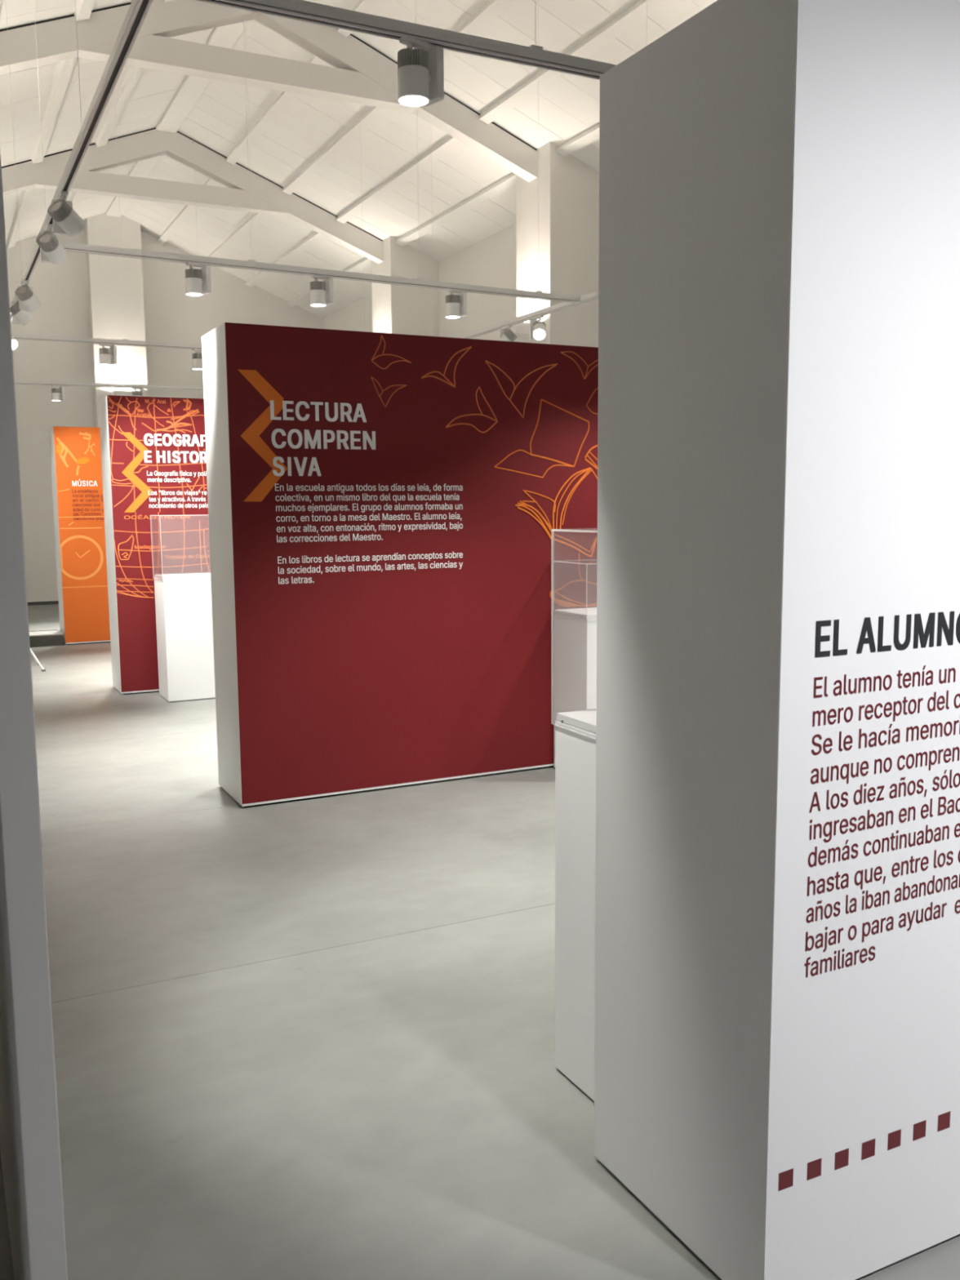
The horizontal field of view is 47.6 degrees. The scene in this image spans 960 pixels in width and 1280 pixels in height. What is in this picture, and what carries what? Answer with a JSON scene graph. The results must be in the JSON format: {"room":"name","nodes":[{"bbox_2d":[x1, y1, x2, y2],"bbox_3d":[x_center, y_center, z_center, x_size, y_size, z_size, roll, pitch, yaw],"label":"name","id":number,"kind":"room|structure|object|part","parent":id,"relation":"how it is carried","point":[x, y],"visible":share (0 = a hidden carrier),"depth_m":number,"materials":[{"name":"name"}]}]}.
{"room":"museum","nodes":[
{"label":"museum","id":0,"kind":"room"},
{"bbox_2d":[6,213,322,602],"bbox_3d":[-5.838,-3.675,17.642,7.380,6.310,0.530,-4,8,-26],"label":"wall","id":1,"kind":"structure","parent":0,"point":[155,300],"depth_m":17.30,"materials":[{"name":"paint"}]},
{"bbox_2d":[27,600,58,605],"bbox_3d":[-5.839,-0.675,18.067,6.980,0.052,0.018,-4,8,-26],"label":"baseboard","id":2,"kind":"structure","parent":1,"relation":"attached to","point":[48,602],"depth_m":17.47,"materials":[{"name":"grey"}]},
{"bbox_2d":[111,390,132,395],"bbox_3d":[-5.644,-3.879,17.248,0.340,0.110,0.300,-4,8,-26],"label":"wall lamp","id":3,"kind":"object","parent":1,"relation":"attached to","point":[119,393],"depth_m":17.10,"materials":[{"name":"white"}]},
{"bbox_2d":[0,0,717,317],"bbox_3d":[-0.963,-4.986,7.663,7.380,1.590,22.330,-4,8,-26],"label":"ceiling","id":4,"kind":"structure","parent":0,"point":[313,148],"depth_m":11.83,"materials":[{"name":"white paint"}]},
{"bbox_2d":[5,0,153,322],"bbox_3d":[-2.401,-3.328,5.822,0.036,2.298,14.424,-4,8,-26],"label":"track","id":5,"kind":"object","parent":4,"relation":"hanging from","point":[138,10],"visible":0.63,"depth_m":4.00,"materials":[{"name":"white metal"}]},
{"bbox_2d":[11,330,17,350],"bbox_3d":[-3.828,-2.440,8.818,0.123,0.188,0.190,-6,9,-39],"label":"track spotlight","id":6,"kind":"object","parent":5,"relation":"hanging from","point":[15,344],"visible":0.16,"depth_m":8.80,"materials":[{"name":"white"}]},
{"bbox_2d":[9,297,34,325],"bbox_3d":[-3.202,-2.289,7.592,0.167,0.193,0.145,-4,8,-26],"label":"track spotlight","id":7,"kind":"object","parent":5,"relation":"hanging from","point":[19,317],"visible":0.8,"depth_m":7.55,"materials":[{"name":"white metal"}]},
{"bbox_2d":[9,300,20,315],"bbox_3d":[-3.220,-2.305,7.556,0.097,0.052,0.097,9,56,54],"label":"sink","id":8,"kind":"object","parent":7,"relation":"in","point":[14,309],"depth_m":7.53,"materials":[{"name":"grey metal"}]},
{"bbox_2d":[14,280,40,311],"bbox_3d":[-2.929,-2.225,7.050,0.157,0.191,0.164,-4,8,-26],"label":"track spotlight","id":9,"kind":"object","parent":5,"relation":"hanging from","point":[28,300],"visible":1,"depth_m":7.02,"materials":[{"name":"white metal"}]},
{"bbox_2d":[14,284,32,301],"bbox_3d":[-2.939,-2.237,7.013,0.097,0.097,0.052,2,-33,17],"label":"sink","id":10,"kind":"object","parent":9,"relation":"in","point":[23,292],"depth_m":7.00,"materials":[{"name":"grey metal"}]},
{"bbox_2d":[35,223,66,264],"bbox_3d":[-2.233,-2.062,5.676,0.138,0.184,0.176,-2,7,-12],"label":"track spotlight","id":11,"kind":"object","parent":5,"relation":"hanging from","point":[51,251],"visible":0.97,"depth_m":5.64,"materials":[{"name":"white metal"}]},
{"bbox_2d":[35,230,58,252],"bbox_3d":[-2.240,-2.064,5.635,0.097,0.097,0.052,1,-22,10],"label":"sink","id":12,"kind":"object","parent":11,"relation":"in","point":[47,242],"depth_m":5.62,"materials":[{"name":"grey metal"}]},
{"bbox_2d":[47,191,84,236],"bbox_3d":[-1.938,-1.990,5.093,0.168,0.187,0.161,-4,8,-26],"label":"track spotlight","id":13,"kind":"object","parent":5,"relation":"hanging from","point":[66,221],"visible":1,"depth_m":5.06,"materials":[{"name":"white metal"}]},
{"bbox_2d":[47,198,71,222],"bbox_3d":[-1.954,-1.997,5.056,0.097,0.097,0.052,4,-26,30],"label":"sink","id":14,"kind":"object","parent":13,"relation":"in","point":[60,211],"depth_m":5.04,"materials":[{"name":"grey metal"}]},
{"bbox_2d":[13,138,203,391],"bbox_3d":[-4.135,-4.612,13.284,3.658,3.025,0.037,-4,8,-24],"label":"track","id":15,"kind":"object","parent":4,"relation":"hanging from","point":[16,382],"visible":0.61,"depth_m":13.27,"materials":[{"name":"white metal"}]},
{"bbox_2d":[51,385,64,400],"bbox_3d":[-5.073,-2.963,13.065,0.140,0.183,0.100,-7,9,-40],"label":"track spotlight","id":16,"kind":"object","parent":15,"relation":"hanging from","point":[57,394],"visible":1,"depth_m":13.03,"materials":[{"name":"white metal"}]},
{"bbox_2d":[51,388,60,393],"bbox_3d":[-5.088,-2.986,13.049,0.097,0.052,0.097,-7,9,-40],"label":"sink","id":17,"kind":"object","parent":16,"relation":"in","point":[53,390],"depth_m":13.02,"materials":[{"name":"grey"}]},
{"bbox_3d":[-4.123,-3.134,13.469,3.634,0.044,0.036,-4,8,-24],"label":"rail","id":18,"kind":"part","parent":15,"relation":"part of","materials":[{"name":"white metal"}]},
{"bbox_2d":[132,387,145,396],"bbox_3d":[-4.224,-3.017,13.443,0.140,0.183,0.100,-7,9,-40],"label":"track spotlight","id":19,"kind":"object","parent":15,"relation":"hanging from","point":[141,393],"visible":0.56,"depth_m":13.41,"materials":[{"name":"white metal"}]},
{"bbox_2d":[132,391,140,395],"bbox_3d":[-4.239,-3.040,13.427,0.097,0.052,0.097,-7,9,-40],"label":"sink","id":20,"kind":"object","parent":19,"relation":"in","point":[134,393],"depth_m":13.39,"materials":[{"name":"grey"}]},
{"bbox_2d":[12,23,364,349],"bbox_3d":[-2.487,-4.276,10.021,3.654,3.140,0.036,-4,8,-26],"label":"track","id":21,"kind":"object","parent":4,"relation":"hanging from","point":[126,342],"visible":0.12,"depth_m":9.79,"materials":[{"name":"white metal"}]},
{"bbox_3d":[-2.475,-2.740,10.213,3.630,0.044,0.036,-4,8,-26],"label":"rail","id":22,"kind":"part","parent":21,"relation":"part of","materials":[{"name":"white metal"}]},
{"bbox_2d":[98,343,116,365],"bbox_3d":[-3.354,-2.568,9.794,0.140,0.183,0.100,-7,9,-40],"label":"track spotlight","id":23,"kind":"object","parent":21,"relation":"hanging from","point":[108,357],"visible":1,"depth_m":9.76,"materials":[{"name":"white metal"}]},
{"bbox_2d":[98,347,111,354],"bbox_3d":[-3.370,-2.591,9.778,0.097,0.052,0.097,-7,9,-40],"label":"sink","id":24,"kind":"object","parent":23,"relation":"in","point":[102,350],"depth_m":9.74,"materials":[{"name":"grey metal"}]},
{"bbox_2d":[191,348,202,369],"bbox_3d":[-2.619,-2.620,10.160,0.140,0.183,0.100,-7,9,-40],"label":"track spotlight","id":25,"kind":"object","parent":21,"relation":"hanging from","point":[197,357],"visible":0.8,"depth_m":10.11,"materials":[{"name":"white metal"}]},
{"bbox_2d":[191,352,202,359],"bbox_3d":[-2.634,-2.643,10.144,0.097,0.052,0.097,-7,9,-40],"label":"sink","id":26,"kind":"object","parent":25,"relation":"in","point":[195,355],"depth_m":10.10,"materials":[{"name":"grey metal"}]},
{"bbox_2d":[1,127,382,263],"bbox_3d":[-3.916,-5.549,13.338,5.760,1.393,0.170,-4,8,-26],"label":"roof truss","id":27,"kind":"object","parent":4,"relation":"attached to","point":[268,197],"visible":0.88,"depth_m":13.36,"materials":[{"name":"paint"}]},
{"bbox_2d":[0,0,537,182],"bbox_3d":[-2.043,-5.102,9.639,5.760,1.393,0.170,-4,8,-26],"label":"roof truss","id":28,"kind":"object","parent":4,"relation":"attached to","point":[362,74],"visible":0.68,"depth_m":9.60,"materials":[{"name":"paint"}]},
{"bbox_2d":[59,0,579,302],"bbox_3d":[-0.879,-3.864,6.849,3.660,3.083,0.037,-5,8,-30],"label":"track","id":29,"kind":"object","parent":4,"relation":"hanging from","point":[251,264],"visible":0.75,"depth_m":6.95,"materials":[{"name":"white metal"}]},
{"bbox_2d":[185,262,211,296],"bbox_3d":[-1.711,-2.179,6.576,0.140,0.183,0.100,-7,9,-40],"label":"track spotlight","id":30,"kind":"object","parent":29,"relation":"hanging from","point":[197,282],"visible":1,"depth_m":6.54,"materials":[{"name":"white metal"}]},
{"bbox_2d":[185,268,202,279],"bbox_3d":[-1.726,-2.202,6.560,0.097,0.052,0.097,-7,9,-40],"label":"sink","id":31,"kind":"object","parent":30,"relation":"in","point":[190,273],"depth_m":6.52,"materials":[{"name":"grey metal"}]},
{"bbox_3d":[-0.868,-2.356,7.038,3.636,0.044,0.036,-5,8,-30],"label":"rail","id":32,"kind":"part","parent":29,"relation":"part of","materials":[{"name":"white metal"}]},
{"bbox_2d":[310,275,333,306],"bbox_3d":[-1.021,-2.233,6.968,0.140,0.183,0.100,-7,9,-40],"label":"track spotlight","id":33,"kind":"object","parent":29,"relation":"hanging from","point":[322,294],"visible":1,"depth_m":6.93,"materials":[{"name":"white metal"}]},
{"bbox_2d":[310,280,325,290],"bbox_3d":[-1.036,-2.256,6.952,0.097,0.052,0.097,-7,9,-40],"label":"sink","id":34,"kind":"object","parent":33,"relation":"in","point":[317,285],"depth_m":6.92,"materials":[{"name":"grey metal"}]},
{"bbox_2d":[445,288,466,318],"bbox_3d":[-0.171,-2.300,7.451,0.140,0.183,0.100,-7,9,-40],"label":"track spotlight","id":35,"kind":"object","parent":29,"relation":"hanging from","point":[455,304],"visible":1,"depth_m":7.41,"materials":[{"name":"white metal"}]},
{"bbox_2d":[445,294,459,303],"bbox_3d":[-0.187,-2.323,7.435,0.097,0.052,0.097,-7,9,-40],"label":"sink","id":36,"kind":"object","parent":35,"relation":"in","point":[450,299],"depth_m":7.40,"materials":[{"name":"grey metal"}]},
{"bbox_2d":[195,0,616,79],"bbox_3d":[0.714,-3.339,3.721,3.654,2.792,0.036,-4,8,-26],"label":"track","id":37,"kind":"object","parent":4,"relation":"hanging from","point":[533,55],"visible":0.41,"depth_m":3.42,"materials":[{"name":"white metal"}]},
{"bbox_2d":[397,35,444,106],"bbox_3d":[-0.196,-1.801,3.451,0.140,0.183,0.100,-7,9,-40],"label":"track spotlight","id":38,"kind":"object","parent":37,"relation":"hanging from","point":[420,70],"visible":1,"depth_m":3.42,"materials":[{"name":"white metal"}]},
{"bbox_2d":[397,47,428,69],"bbox_3d":[-0.211,-1.824,3.435,0.097,0.052,0.097,-7,9,-40],"label":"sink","id":39,"kind":"object","parent":38,"relation":"in","point":[409,58],"depth_m":3.40,"materials":[{"name":"grey metal"}]},
{"bbox_2d":[431,0,647,338],"bbox_3d":[0.903,-3.696,7.451,0.036,2.574,14.424,-4,8,-26],"label":"track","id":40,"kind":"object","parent":4,"relation":"hanging from","point":[593,295],"visible":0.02,"depth_m":8.63,"materials":[{"name":"white metal"}]},
{"bbox_2d":[497,325,517,341],"bbox_3d":[0.224,-2.489,8.976,0.153,0.193,0.164,-4,8,-26],"label":"track spotlight","id":41,"kind":"object","parent":40,"relation":"hanging from","point":[504,334],"visible":0.72,"depth_m":8.94,"materials":[{"name":"white metal"}]},
{"bbox_3d":[0.913,-2.441,7.607,0.036,0.044,14.400,-4,8,-26],"label":"rail","id":42,"kind":"part","parent":40,"relation":"part of","materials":[{"name":"white metal"}]},
{"bbox_2d":[528,315,546,340],"bbox_3d":[0.462,-2.435,8.511,0.127,0.189,0.190,-2,7,-11],"label":"track spotlight","id":43,"kind":"object","parent":40,"relation":"hanging from","point":[537,329],"visible":1,"depth_m":8.48,"materials":[{"name":"white metal"}]},
{"bbox_2d":[322,141,599,346],"bbox_3d":[1.961,-2.143,9.487,0.890,5.169,21.930,-4,8,-26],"label":"wall","id":44,"kind":"structure","parent":0,"point":[555,251],"depth_m":11.29,"materials":[{"name":"paint"}]},
{"bbox_2d":[510,322,528,339],"bbox_3d":[0.410,-3.161,11.121,0.300,0.110,0.340,-4,8,-26],"label":"track spotlight","id":45,"kind":"object","parent":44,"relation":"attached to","point":[521,331],"depth_m":10.96,"materials":[{"name":"white metal"}]},
{"bbox_2d":[0,604,959,1279],"bbox_3d":[-0.919,0.586,8.359,7.380,0.120,22.330,-4,8,-26],"label":"floor","id":46,"kind":"structure","parent":0,"point":[314,1038],"depth_m":3.25,"materials":[{"name":"grey concrete"}]},
{"bbox_2d":[0,148,67,1279],"bbox_3d":[-0.972,-0.006,2.128,0.046,2.600,1.750,-4,8,-26],"label":"panel","id":47,"kind":"object","parent":46,"relation":"on","point":[30,1150],"visible":1,"depth_m":1.39,"materials":[{"name":"grey paint"}]},
{"bbox_2d":[30,648,45,671],"bbox_3d":[-4.760,-0.198,10.277,1.132,1.020,0.490,-4,8,-26],"label":"folding stand","id":48,"kind":"object","parent":46,"relation":"on","point":[39,664],"visible":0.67,"depth_m":10.35,"materials":[{"name":"white metal"}]},
{"bbox_2d":[29,629,63,647],"bbox_3d":[-5.282,-0.009,12.375,0.968,0.132,0.620,-4,8,-26],"label":"platform","id":49,"kind":"object","parent":46,"relation":"on","point":[55,637],"visible":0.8,"depth_m":12.26,"materials":[{"name":"grey"}]},
{"bbox_2d":[48,426,110,644],"bbox_3d":[-3.726,-1.255,12.947,2.446,2.440,0.515,-4,8,-26],"label":"panel","id":50,"kind":"object","parent":46,"relation":"on","point":[76,465],"visible":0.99,"depth_m":12.29,"materials":[{"name":"orange"}]},
{"bbox_2d":[98,395,210,694],"bbox_3d":[-1.994,-0.855,9.632,2.450,2.440,0.498,-4,8,-26],"label":"panel","id":51,"kind":"object","parent":46,"relation":"on","point":[153,459],"visible":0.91,"depth_m":9.00,"materials":[{"name":"red"}]},
{"bbox_2d":[121,432,151,512],"bbox_3d":[-2.802,-1.366,8.882,0.234,0.645,0.001,-4,8,-26],"label":"print","id":52,"kind":"object","parent":51,"relation":"attached to","point":[127,472],"depth_m":8.88},
{"bbox_2d":[150,514,215,702],"bbox_3d":[-2.175,-0.285,8.944,0.909,1.482,0.408,-4,8,-26],"label":"display case","id":53,"kind":"object","parent":46,"relation":"on","point":[183,602],"visible":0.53,"depth_m":8.69,"materials":[{"name":"white"}]},
{"bbox_3d":[-2.580,-0.735,8.684,0.005,0.507,0.398,-4,8,-26],"label":"acrylic pane","id":54,"kind":"part","parent":53,"relation":"part of","materials":[{"name":"clear plastic"}]},
{"bbox_3d":[-2.179,-1.018,8.853,0.907,0.005,0.408,-4,8,-26],"label":"acrylic pane","id":55,"kind":"part","parent":53,"relation":"part of","materials":[{"name":"clear plastic"}]},
{"bbox_2d":[201,322,598,807],"bbox_3d":[-0.252,-0.443,6.228,2.455,2.440,0.518,-4,8,-26],"label":"panel","id":56,"kind":"object","parent":46,"relation":"on","point":[384,508],"visible":1,"depth_m":5.83,"materials":[{"name":"red"}]},
{"bbox_2d":[238,369,287,501],"bbox_3d":[-1.084,-1.019,5.449,0.238,0.647,0.001,-4,8,-26],"label":"print","id":57,"kind":"object","parent":56,"relation":"attached to","point":[251,435],"depth_m":5.45},
{"bbox_2d":[551,528,597,1101],"bbox_3d":[0.692,0.442,2.938,0.919,1.484,0.410,-4,8,-26],"label":"display case","id":58,"kind":"object","parent":46,"relation":"on","point":[575,731],"visible":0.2,"depth_m":2.85,"materials":[{"name":"white"}]},
{"bbox_3d":[0.599,-0.059,3.058,0.917,0.509,0.005,-4,8,-26],"label":"acrylic pane","id":59,"kind":"part","parent":58,"relation":"part of","materials":[{"name":"clear plastic"}]},
{"bbox_3d":[0.282,-0.009,2.676,0.005,0.509,0.400,-4,8,-26],"label":"acrylic pane","id":60,"kind":"part","parent":58,"relation":"part of","materials":[{"name":"clear plastic"}]},
{"bbox_3d":[0.687,-0.292,2.847,0.917,0.005,0.410,-4,8,-26],"label":"acrylic pane","id":61,"kind":"part","parent":58,"relation":"part of","materials":[{"name":"clear plastic"}]},
{"bbox_2d":[553,559,597,767],"bbox_3d":[0.771,0.151,6.310,0.602,1.224,0.374,-4,8,-26],"label":"display case","id":62,"kind":"object","parent":46,"relation":"on","point":[575,628],"visible":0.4,"depth_m":6.13,"materials":[{"name":"white"}]},
{"bbox_3d":[0.767,-0.453,6.235,0.600,0.005,0.374,-4,8,-26],"label":"acrylic pane","id":63,"kind":"part","parent":62,"relation":"part of","materials":[{"name":"clear plastic"}]},
{"bbox_3d":[0.852,-0.278,6.091,0.600,0.308,0.005,-4,8,-26],"label":"acrylic pane","id":64,"kind":"part","parent":62,"relation":"part of","materials":[{"name":"clear plastic"}]},
{"bbox_2d":[594,0,959,1279],"bbox_3d":[1.486,-0.019,2.718,2.445,2.440,0.593,-4,8,-26],"label":"panel","id":65,"kind":"object","parent":46,"relation":"on","point":[777,1011],"visible":1,"depth_m":2.05,"materials":[{"name":"white"}]},
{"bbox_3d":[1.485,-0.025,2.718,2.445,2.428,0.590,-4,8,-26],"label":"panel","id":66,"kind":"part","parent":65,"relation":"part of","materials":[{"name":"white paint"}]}
]}

